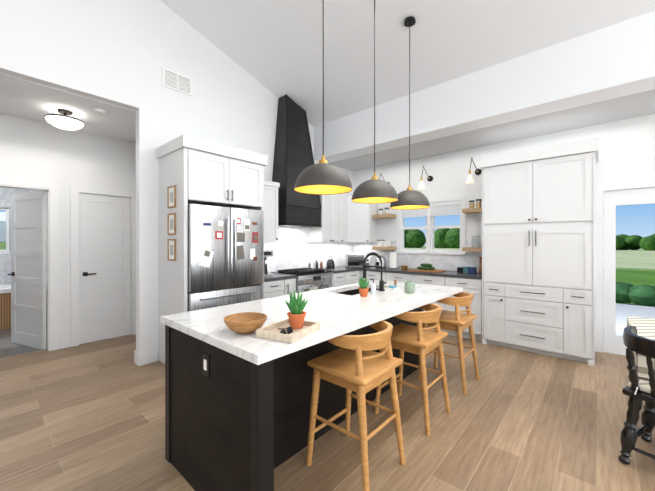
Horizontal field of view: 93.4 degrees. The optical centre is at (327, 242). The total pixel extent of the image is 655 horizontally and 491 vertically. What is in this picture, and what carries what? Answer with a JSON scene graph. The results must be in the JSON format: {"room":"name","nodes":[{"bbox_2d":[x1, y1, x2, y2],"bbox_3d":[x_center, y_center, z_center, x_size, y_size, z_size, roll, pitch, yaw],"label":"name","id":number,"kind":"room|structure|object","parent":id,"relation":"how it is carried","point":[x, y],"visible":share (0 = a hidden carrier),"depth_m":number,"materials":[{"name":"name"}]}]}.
{"room":"kitchen","nodes":[
{"label":"kitchen","id":0,"kind":"room"},
{"bbox_2d":[0,187,35,284],"bbox_3d":[-6.305,-0.067,4.882,0.120,2.900,4.520,0,0,41],"label":"wall","id":1,"kind":"structure","parent":0,"point":[5,259],"depth_m":5.49,"materials":[{"name":"paint"}]},
{"bbox_2d":[0,208,9,253],"bbox_3d":[-6.063,-0.212,5.122,0.105,0.808,1.100,0,0,41],"label":"bathroom window","id":2,"kind":"structure","parent":1,"relation":"in","point":[6,251],"depth_m":5.51,"materials":[{"name":"white"}]},
{"bbox_2d":[0,323,46,357],"bbox_3d":[-5.372,1.434,4.062,2.610,0.101,4.520,0,0,41],"label":"floor","id":3,"kind":"structure","parent":0,"point":[8,347],"depth_m":4.08,"materials":[{"name":"grey tile"}]},
{"bbox_2d":[0,284,46,329],"bbox_3d":[-5.943,1.060,4.611,0.775,0.643,2.590,0,0,41],"label":"bathtub","id":4,"kind":"object","parent":3,"relation":"on","point":[5,306],"depth_m":4.96,"materials":[{"name":"brown wood"}]},
{"bbox_2d":[46,192,46,283],"bbox_3d":[-4.400,-0.067,5.069,2.490,2.900,0.180,0,0,41],"label":"wall","id":5,"kind":"structure","parent":0,"point":[46,192],"depth_m":5.61,"materials":[{"name":"paint"}]},
{"bbox_2d":[0,114,135,348],"bbox_3d":[-4.565,-0.064,3.347,0.700,2.900,4.520,0,0,41],"label":"wall","id":6,"kind":"structure","parent":0,"point":[40,152],"depth_m":4.07,"materials":[{"name":"white paint"}]},
{"bbox_2d":[8,191,45,348],"bbox_3d":[-4.040,0.354,4.142,0.740,2.053,0.322,0,0,41],"label":"bathroom door","id":7,"kind":"structure","parent":6,"relation":"in","point":[28,269],"depth_m":4.12,"materials":[{"name":"white wood"}]},
{"bbox_2d":[0,177,58,350],"bbox_3d":[-3.866,0.308,3.690,0.136,2.155,0.980,0,0,41],"label":"door frame","id":8,"kind":"structure","parent":6,"relation":"attached to","point":[52,191],"depth_m":3.97,"materials":[{"name":"white wood"}]},
{"bbox_2d":[70,185,135,346],"bbox_3d":[-3.152,0.306,4.409,0.015,2.155,0.800,0,0,41],"label":"door frame","id":9,"kind":"structure","parent":6,"relation":"attached to","point":[75,190],"depth_m":4.16,"materials":[{"name":"white wood"}]},
{"bbox_2d":[79,193,130,343],"bbox_3d":[-3.160,0.351,4.415,0.092,2.057,0.614,0,0,41],"label":"closet door","id":10,"kind":"structure","parent":6,"relation":"in","point":[104,267],"depth_m":4.41,"materials":[{"name":"white wood"}]},
{"bbox_2d":[0,73,135,142],"bbox_3d":[-4.850,-1.565,3.596,4.000,0.100,4.520,0,0,41],"label":"ceiling","id":11,"kind":"structure","parent":0,"point":[26,99],"depth_m":3.46,"materials":[{"name":"white paint"}]},
{"bbox_2d":[44,109,84,129],"bbox_3d":[-3.020,-1.414,3.555,0.364,0.199,0.364,0,0,41],"label":"light","id":12,"kind":"object","parent":11,"relation":"attached to","point":[64,121],"visible":1,"depth_m":3.49,"materials":[{"name":"white glass"}]},
{"bbox_2d":[92,108,105,114],"bbox_3d":[-2.614,-1.498,3.530,0.130,0.031,0.130,0,0,41],"label":"smoke detector","id":13,"kind":"object","parent":11,"relation":"attached to","point":[97,111],"visible":1,"depth_m":3.51,"materials":[{"name":"white plastic"}]},
{"bbox_2d":[0,0,352,359],"bbox_3d":[-2.115,-1.614,3.583,0.120,6.000,8.120,0,0,41],"label":"wall","id":14,"kind":"structure","parent":0,"point":[120,53],"depth_m":3.54,"materials":[{"name":"white paint"}]},
{"bbox_2d":[60,336,157,365],"bbox_3d":[0.369,1.320,1.317,9.389,0.140,7.999,0,0,41],"label":"baseboard","id":15,"kind":"structure","parent":14,"relation":"attached to","point":[146,357],"depth_m":3.56,"materials":[{"name":"white"}]},
{"bbox_2d":[162,67,191,95],"bbox_3d":[-1.840,-1.975,3.793,0.011,0.220,0.360,0,0,41],"label":"air vent","id":16,"kind":"object","parent":14,"relation":"in","point":[176,81],"visible":1,"depth_m":3.78,"materials":[{"name":"white metal"}]},
{"bbox_2d":[272,94,321,227],"bbox_3d":[-0.500,-1.297,4.999,0.400,2.068,0.784,0,0,41],"label":"range hood","id":17,"kind":"object","parent":14,"relation":"attached to","point":[293,156],"visible":0.96,"depth_m":4.85,"materials":[{"name":"black metal"}]},
{"bbox_2d":[296,195,331,280],"bbox_3d":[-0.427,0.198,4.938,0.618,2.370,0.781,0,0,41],"label":"backsplash","id":18,"kind":"structure","parent":0,"point":[312,243],"depth_m":5.40,"materials":[{"name":"white tile"}]},
{"bbox_2d":[0,334,654,490],"bbox_3d":[0.364,1.440,1.402,9.510,0.100,8.120,0,0,41],"label":"floor","id":19,"kind":"structure","parent":0,"point":[89,416],"depth_m":2.28,"materials":[{"name":"brown wood"}]},
{"bbox_2d":[160,134,263,363],"bbox_3d":[-1.393,0.140,3.783,0.698,2.490,0.929,0,0,41],"label":"tall cabinet","id":20,"kind":"object","parent":19,"relation":"on","point":[195,170],"depth_m":3.43,"materials":[{"name":"white wood"}]},
{"bbox_2d":[167,213,175,234],"bbox_3d":[-1.696,-0.204,3.364,0.190,0.235,0.016,0,0,41],"label":"picture frame","id":21,"kind":"object","parent":20,"relation":"attached to","point":[171,223],"visible":0.98,"depth_m":3.37,"materials":[{"name":"brown wood"}]},
{"bbox_2d":[167,239,175,260],"bbox_3d":[-1.696,0.076,3.365,0.190,0.235,0.016,0,0,41],"label":"picture frame","id":22,"kind":"object","parent":20,"relation":"attached to","point":[171,249],"visible":1,"depth_m":3.37,"materials":[{"name":"brown wood"}]},
{"bbox_2d":[167,185,175,207],"bbox_3d":[-1.696,-0.499,3.364,0.190,0.235,0.016,0,0,41],"label":"picture frame","id":23,"kind":"object","parent":20,"relation":"attached to","point":[171,196],"visible":0.96,"depth_m":3.37,"materials":[{"name":"brown wood"}]},
{"bbox_2d":[188,204,263,311],"bbox_3d":[-1.354,0.490,3.750,0.745,1.790,0.922,0,0,41],"label":"refrigerator","id":24,"kind":"object","parent":19,"relation":"on","point":[225,255],"visible":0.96,"depth_m":3.46,"materials":[{"name":"grey metal"}]},
{"bbox_2d":[264,158,287,298],"bbox_3d":[-0.955,0.139,4.340,0.618,2.490,0.384,0,0,41],"label":"tall cabinet","id":25,"kind":"object","parent":19,"relation":"on","point":[275,236],"depth_m":4.47,"materials":[{"name":"white wood"}]},
{"bbox_2d":[264,250,272,276],"bbox_3d":[-0.950,0.283,4.346,0.322,0.360,0.220,0,0,41],"label":"coffee maker","id":26,"kind":"object","parent":25,"relation":"on","point":[268,253],"visible":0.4,"depth_m":4.26,"materials":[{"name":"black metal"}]},
{"bbox_2d":[288,227,295,294],"bbox_3d":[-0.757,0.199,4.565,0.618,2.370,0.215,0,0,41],"label":"tall cabinet","id":27,"kind":"object","parent":19,"relation":"on","point":[291,230],"depth_m":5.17,"materials":[{"name":"white wood"}]},
{"bbox_2d":[272,268,332,292],"bbox_3d":[-0.378,0.905,4.896,0.694,0.955,0.756,0,0,41],"label":"range","id":28,"kind":"object","parent":19,"relation":"on","point":[309,279],"visible":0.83,"depth_m":4.70,"materials":[{"name":"silver metal"}]},
{"bbox_2d":[161,280,462,490],"bbox_3d":[0.171,0.929,2.607,1.039,0.917,2.580,0,0,41],"label":"kitchen island","id":29,"kind":"object","parent":19,"relation":"on","point":[237,411],"visible":0.83,"depth_m":1.81,"materials":[{"name":"stone"}]},
{"bbox_2d":[224,312,266,333],"bbox_3d":[-0.434,0.433,1.640,0.224,0.078,0.224,0,0,41],"label":"bowl","id":30,"kind":"object","parent":29,"relation":"on","point":[245,323],"visible":1,"depth_m":1.60,"materials":[{"name":"brown wood"}]},
{"bbox_2d":[256,318,319,343],"bbox_3d":[-0.199,0.451,1.617,0.215,0.044,0.275,0,0,28],"label":"tray","id":31,"kind":"object","parent":29,"relation":"on","point":[282,331],"visible":0.94,"depth_m":1.56,"materials":[{"name":"brown wood"}]},
{"bbox_2d":[285,291,307,328],"bbox_3d":[-0.166,0.358,1.673,0.125,0.205,0.118,0,0,41],"label":"potted plant","id":32,"kind":"object","parent":31,"relation":"on","point":[296,314],"visible":1,"depth_m":1.65,"materials":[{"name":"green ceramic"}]},
{"bbox_2d":[358,276,368,296],"bbox_3d":[0.322,0.381,2.710,0.119,0.177,0.111,0,0,41],"label":"succulent","id":33,"kind":"object","parent":29,"relation":"on","point":[363,288],"visible":1,"depth_m":2.68,"materials":[{"name":"green plant"}]},
{"bbox_2d":[369,279,375,293],"bbox_3d":[0.421,0.402,2.884,0.064,0.135,0.048,0,0,41],"label":"soap dispenser","id":34,"kind":"object","parent":29,"relation":"on","point":[373,288],"visible":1,"depth_m":2.86,"materials":[{"name":"white plastic"}]},
{"bbox_2d":[362,252,385,290],"bbox_3d":[0.471,0.281,3.095,0.256,0.375,0.109,0,0,41],"label":"faucet","id":35,"kind":"object","parent":29,"relation":"on","point":[381,282],"visible":1,"depth_m":3.05,"materials":[{"name":"black metal"}]},
{"bbox_2d":[388,280,399,289],"bbox_3d":[0.670,0.423,3.131,0.070,0.090,0.120,0,0,41],"label":"sponge caddy","id":36,"kind":"object","parent":29,"relation":"on","point":[393,287],"visible":1,"depth_m":3.10,"materials":[{"name":"white ceramic"}]},
{"bbox_2d":[405,281,414,292],"bbox_3d":[0.773,0.416,2.900,0.095,0.105,0.098,0,0,41],"label":"vase","id":37,"kind":"object","parent":29,"relation":"on","point":[409,286],"visible":1,"depth_m":2.86,"materials":[{"name":"green ceramic"}]},
{"bbox_2d":[332,194,347,286],"bbox_3d":[-0.039,0.197,5.379,0.618,2.370,0.394,0,0,41],"label":"tall cabinet","id":38,"kind":"object","parent":19,"relation":"on","point":[339,202],"depth_m":5.63,"materials":[{"name":"white wood"}]},
{"bbox_2d":[326,256,334,267],"bbox_3d":[0.054,0.353,5.621,0.158,0.215,0.160,0,0,41],"label":"kettle","id":39,"kind":"object","parent":38,"relation":"on","point":[330,263],"depth_m":5.57,"materials":[{"name":"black metal"}]},
{"bbox_2d":[348,196,359,284],"bbox_3d":[0.219,0.196,5.671,0.618,2.370,0.386,0,0,41],"label":"tall cabinet","id":40,"kind":"object","parent":19,"relation":"on","point":[353,208],"depth_m":5.84,"materials":[{"name":"white wood"}]},
{"bbox_2d":[345,253,369,267],"bbox_3d":[0.576,0.330,5.876,0.430,0.260,0.358,0,0,-4],"label":"toaster oven","id":41,"kind":"object","parent":40,"relation":"on","point":[354,259],"visible":0.75,"depth_m":5.73,"materials":[{"name":"silver metal"}]},
{"bbox_2d":[306,320,404,490],"bbox_3d":[0.178,0.952,1.939,0.472,0.878,0.493,0,0,41],"label":"stool","id":42,"kind":"object","parent":19,"relation":"on","point":[358,366],"visible":0.88,"depth_m":1.84,"materials":[{"name":"brown wood"}]},
{"bbox_2d":[360,203,383,280],"bbox_3d":[1.004,0.196,5.675,0.505,2.370,0.618,0,0,41],"label":"tall cabinet","id":43,"kind":"object","parent":19,"relation":"on","point":[368,225],"depth_m":5.85,"materials":[{"name":"white wood"}]},
{"bbox_2d":[375,255,385,267],"bbox_3d":[0.982,0.348,5.706,0.200,0.225,0.204,0,0,41],"label":"rice cooker","id":44,"kind":"object","parent":43,"relation":"on","point":[377,261],"visible":0.75,"depth_m":5.63,"materials":[{"name":"silver metal"}]},
{"bbox_2d":[389,250,396,268],"bbox_3d":[1.178,0.295,5.535,0.150,0.330,0.148,0,0,41],"label":"paper towel","id":45,"kind":"object","parent":43,"relation":"on","point":[393,259],"visible":1,"depth_m":5.48,"materials":[{"name":"white paper"}]},
{"bbox_2d":[384,241,411,281],"bbox_3d":[1.385,0.197,5.339,0.510,2.370,0.618,0,0,41],"label":"tall cabinet","id":46,"kind":"object","parent":19,"relation":"on","point":[400,275],"depth_m":5.55,"materials":[{"name":"white wood"}]},
{"bbox_2d":[399,265,407,269],"bbox_3d":[1.297,0.428,5.307,0.110,0.065,0.216,0,0,41],"label":"pot","id":47,"kind":"object","parent":46,"relation":"on","point":[404,267],"visible":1,"depth_m":5.30,"materials":[{"name":"gold metal"}]},
{"bbox_2d":[374,303,449,435],"bbox_3d":[0.694,0.951,2.524,0.472,0.878,0.493,0,0,41],"label":"stool","id":48,"kind":"object","parent":19,"relation":"on","point":[420,340],"visible":0.81,"depth_m":2.39,"materials":[{"name":"brown wood"}]},
{"bbox_2d":[412,254,443,330],"bbox_3d":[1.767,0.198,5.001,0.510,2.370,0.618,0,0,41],"label":"tall cabinet","id":49,"kind":"object","parent":19,"relation":"on","point":[437,261],"depth_m":4.95,"materials":[{"name":"white wood"}]},
{"bbox_2d":[407,263,446,272],"bbox_3d":[1.632,0.400,5.082,0.520,0.123,0.360,0,0,41],"label":"cutting board","id":50,"kind":"object","parent":49,"relation":"on","point":[426,267],"visible":1,"depth_m":5.01,"materials":[{"name":"brown wood"}]},
{"bbox_2d":[418,292,478,393],"bbox_3d":[1.230,0.950,3.131,0.472,0.878,0.493,0,0,41],"label":"stool","id":51,"kind":"object","parent":19,"relation":"on","point":[458,320],"visible":0.69,"depth_m":2.97,"materials":[{"name":"brown wood"}]},
{"bbox_2d":[444,240,481,340],"bbox_3d":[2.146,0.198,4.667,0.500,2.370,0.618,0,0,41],"label":"base cabinet","id":52,"kind":"object","parent":19,"relation":"on","point":[471,283],"depth_m":4.52,"materials":[{"name":"white wood"}]},
{"bbox_2d":[462,267,467,272],"bbox_3d":[2.169,0.419,4.815,0.074,0.085,0.110,0,0,41],"label":"box","id":53,"kind":"object","parent":52,"relation":"on","point":[467,269],"depth_m":4.77,"materials":[{"name":"teal metal"}]},
{"bbox_2d":[468,267,475,272],"bbox_3d":[2.237,0.423,4.755,0.074,0.080,0.110,0,0,41],"label":"box","id":54,"kind":"object","parent":52,"relation":"on","point":[470,269],"depth_m":4.72,"materials":[{"name":"blue metal"}]},
{"bbox_2d":[479,257,481,272],"bbox_3d":[2.416,0.315,4.732,0.160,0.289,0.101,0,0,41],"label":"leaning board","id":55,"kind":"object","parent":52,"relation":"on","point":[480,267],"visible":0.29,"depth_m":4.76,"materials":[{"name":"brown wood"}]},
{"bbox_2d":[479,137,598,365],"bbox_3d":[2.761,0.097,4.080,1.230,2.575,0.684,0,0,41],"label":"pantry","id":56,"kind":"object","parent":19,"relation":"on","point":[538,244],"visible":1,"depth_m":3.79,"materials":[{"name":"white wood"}]},
{"bbox_2d":[618,325,654,464],"bbox_3d":[2.163,0.974,1.872,0.591,0.834,0.598,0,0,41],"label":"chair","id":57,"kind":"object","parent":19,"relation":"on","point":[637,390],"visible":0.98,"depth_m":1.92,"materials":[{"name":"black paint"}]},
{"bbox_2d":[627,316,654,378],"bbox_3d":[2.820,1.013,1.888,1.382,0.753,0.912,0,0,41],"label":"dining table","id":58,"kind":"object","parent":19,"relation":"on","point":[645,327],"visible":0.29,"depth_m":2.16,"materials":[{"name":"white paint"}]},
{"bbox_2d":[160,0,654,126],"bbox_3d":[0.502,-3.156,0.318,8.120,2.137,6.930,0,0,41],"label":"ceiling","id":59,"kind":"structure","parent":0,"point":[275,47],"depth_m":3.62,"materials":[{"name":"white paint"}]},
{"bbox_2d":[294,0,351,194],"bbox_3d":[-0.030,-1.585,2.197,0.416,2.422,0.416,0,0,41],"label":"pendant light","id":60,"kind":"object","parent":59,"relation":"hanging from","point":[323,176],"visible":1,"depth_m":2.08,"materials":[{"name":"grey metal"}]},
{"bbox_2d":[351,0,397,203],"bbox_3d":[0.420,-1.481,2.753,0.416,2.212,0.416,0,0,41],"label":"pendant light","id":61,"kind":"object","parent":59,"relation":"hanging from","point":[374,190],"visible":1,"depth_m":2.65,"materials":[{"name":"grey metal"}]},
{"bbox_2d":[390,16,429,209],"bbox_3d":[0.878,-1.377,3.303,0.416,2.002,0.416,0,0,41],"label":"pendant light","id":62,"kind":"object","parent":59,"relation":"hanging from","point":[409,198],"visible":0.98,"depth_m":3.24,"materials":[{"name":"grey metal"}]},
{"bbox_2d":[329,89,654,170],"bbox_3d":[3.199,-1.559,3.469,8.000,0.110,1.260,0,0,41],"label":"ceiling","id":63,"kind":"structure","parent":0,"point":[640,104],"depth_m":4.10,"materials":[{"name":"grey paint"}]},
{"bbox_2d":[314,11,654,162],"bbox_3d":[2.862,-1.867,3.086,8.000,0.732,0.340,0,0,41],"label":"ceiling beam","id":64,"kind":"structure","parent":63,"relation":"attached to","point":[617,60],"depth_m":3.54,"materials":[{"name":"white paint"}]},
{"bbox_2d":[353,114,654,254],"bbox_3d":[3.576,-0.115,3.899,8.000,3.000,0.120,0,0,41],"label":"wall","id":65,"kind":"structure","parent":0,"point":[626,149],"depth_m":4.83,"materials":[{"name":"white paint"}]},
{"bbox_2d":[372,208,395,218],"bbox_3d":[1.072,-0.564,5.851,0.380,0.189,0.236,0,0,41],"label":"shelf","id":66,"kind":"object","parent":65,"relation":"attached to","point":[385,215],"visible":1,"depth_m":5.78,"materials":[{"name":"brown wood"}]},
{"bbox_2d":[372,240,395,249],"bbox_3d":[1.072,0.039,5.853,0.380,0.183,0.236,0,0,41],"label":"shelf","id":67,"kind":"object","parent":65,"relation":"attached to","point":[384,245],"visible":1,"depth_m":5.80,"materials":[{"name":"brown wood"}]},
{"bbox_2d":[418,165,432,189],"bbox_3d":[1.669,-1.117,5.299,0.175,0.408,0.298,0,0,41],"label":"sconce","id":68,"kind":"object","parent":65,"relation":"attached to","point":[421,186],"visible":1,"depth_m":5.26,"materials":[{"name":"black metal"}]},
{"bbox_2d":[396,195,465,254],"bbox_3d":[1.802,-0.286,5.440,1.240,0.965,0.155,0,0,41],"label":"kitchen window","id":69,"kind":"structure","parent":65,"relation":"in","point":[453,205],"depth_m":5.37,"materials":[{"name":"white wood"}]},
{"bbox_2d":[462,199,481,213],"bbox_3d":[2.307,-0.566,4.762,0.375,0.199,0.236,0,0,41],"label":"shelf","id":70,"kind":"object","parent":65,"relation":"attached to","point":[471,209],"visible":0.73,"depth_m":4.74,"materials":[{"name":"brown wood"}]},
{"bbox_2d":[462,236,481,251],"bbox_3d":[2.307,0.014,4.763,0.375,0.239,0.236,0,0,41],"label":"shelf","id":71,"kind":"object","parent":65,"relation":"attached to","point":[474,249],"visible":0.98,"depth_m":4.73,"materials":[{"name":"brown wood"}]},
{"bbox_2d":[465,157,481,183],"bbox_3d":[2.254,-1.116,4.783,0.175,0.408,0.298,0,0,41],"label":"sconce","id":72,"kind":"object","parent":65,"relation":"attached to","point":[469,180],"visible":1,"depth_m":4.74,"materials":[{"name":"black metal"}]},
{"bbox_2d":[595,179,654,352],"bbox_3d":[3.823,0.320,3.591,1.100,2.130,0.015,0,0,41],"label":"door frame","id":73,"kind":"structure","parent":65,"relation":"attached to","point":[600,188],"depth_m":3.91,"materials":[{"name":"white wood"}]},
{"bbox_2d":[603,187,654,355],"bbox_3d":[3.868,0.366,3.643,0.916,2.038,0.118,0,0,41],"label":"exterior door","id":74,"kind":"structure","parent":65,"relation":"in","point":[613,343],"depth_m":3.87,"materials":[{"name":"white"}]},
{"label":"outside","id":75,"kind":"structure","parent":0,"visible":0},
{"bbox_2d":[0,212,654,335],"bbox_3d":[22.023,-1.306,52.296,171.630,7.174,182.883,0,0,41],"label":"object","id":76,"kind":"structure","parent":75,"point":[635,275],"depth_m":20.89,"materials":[{"name":"green plant"}]}
]}

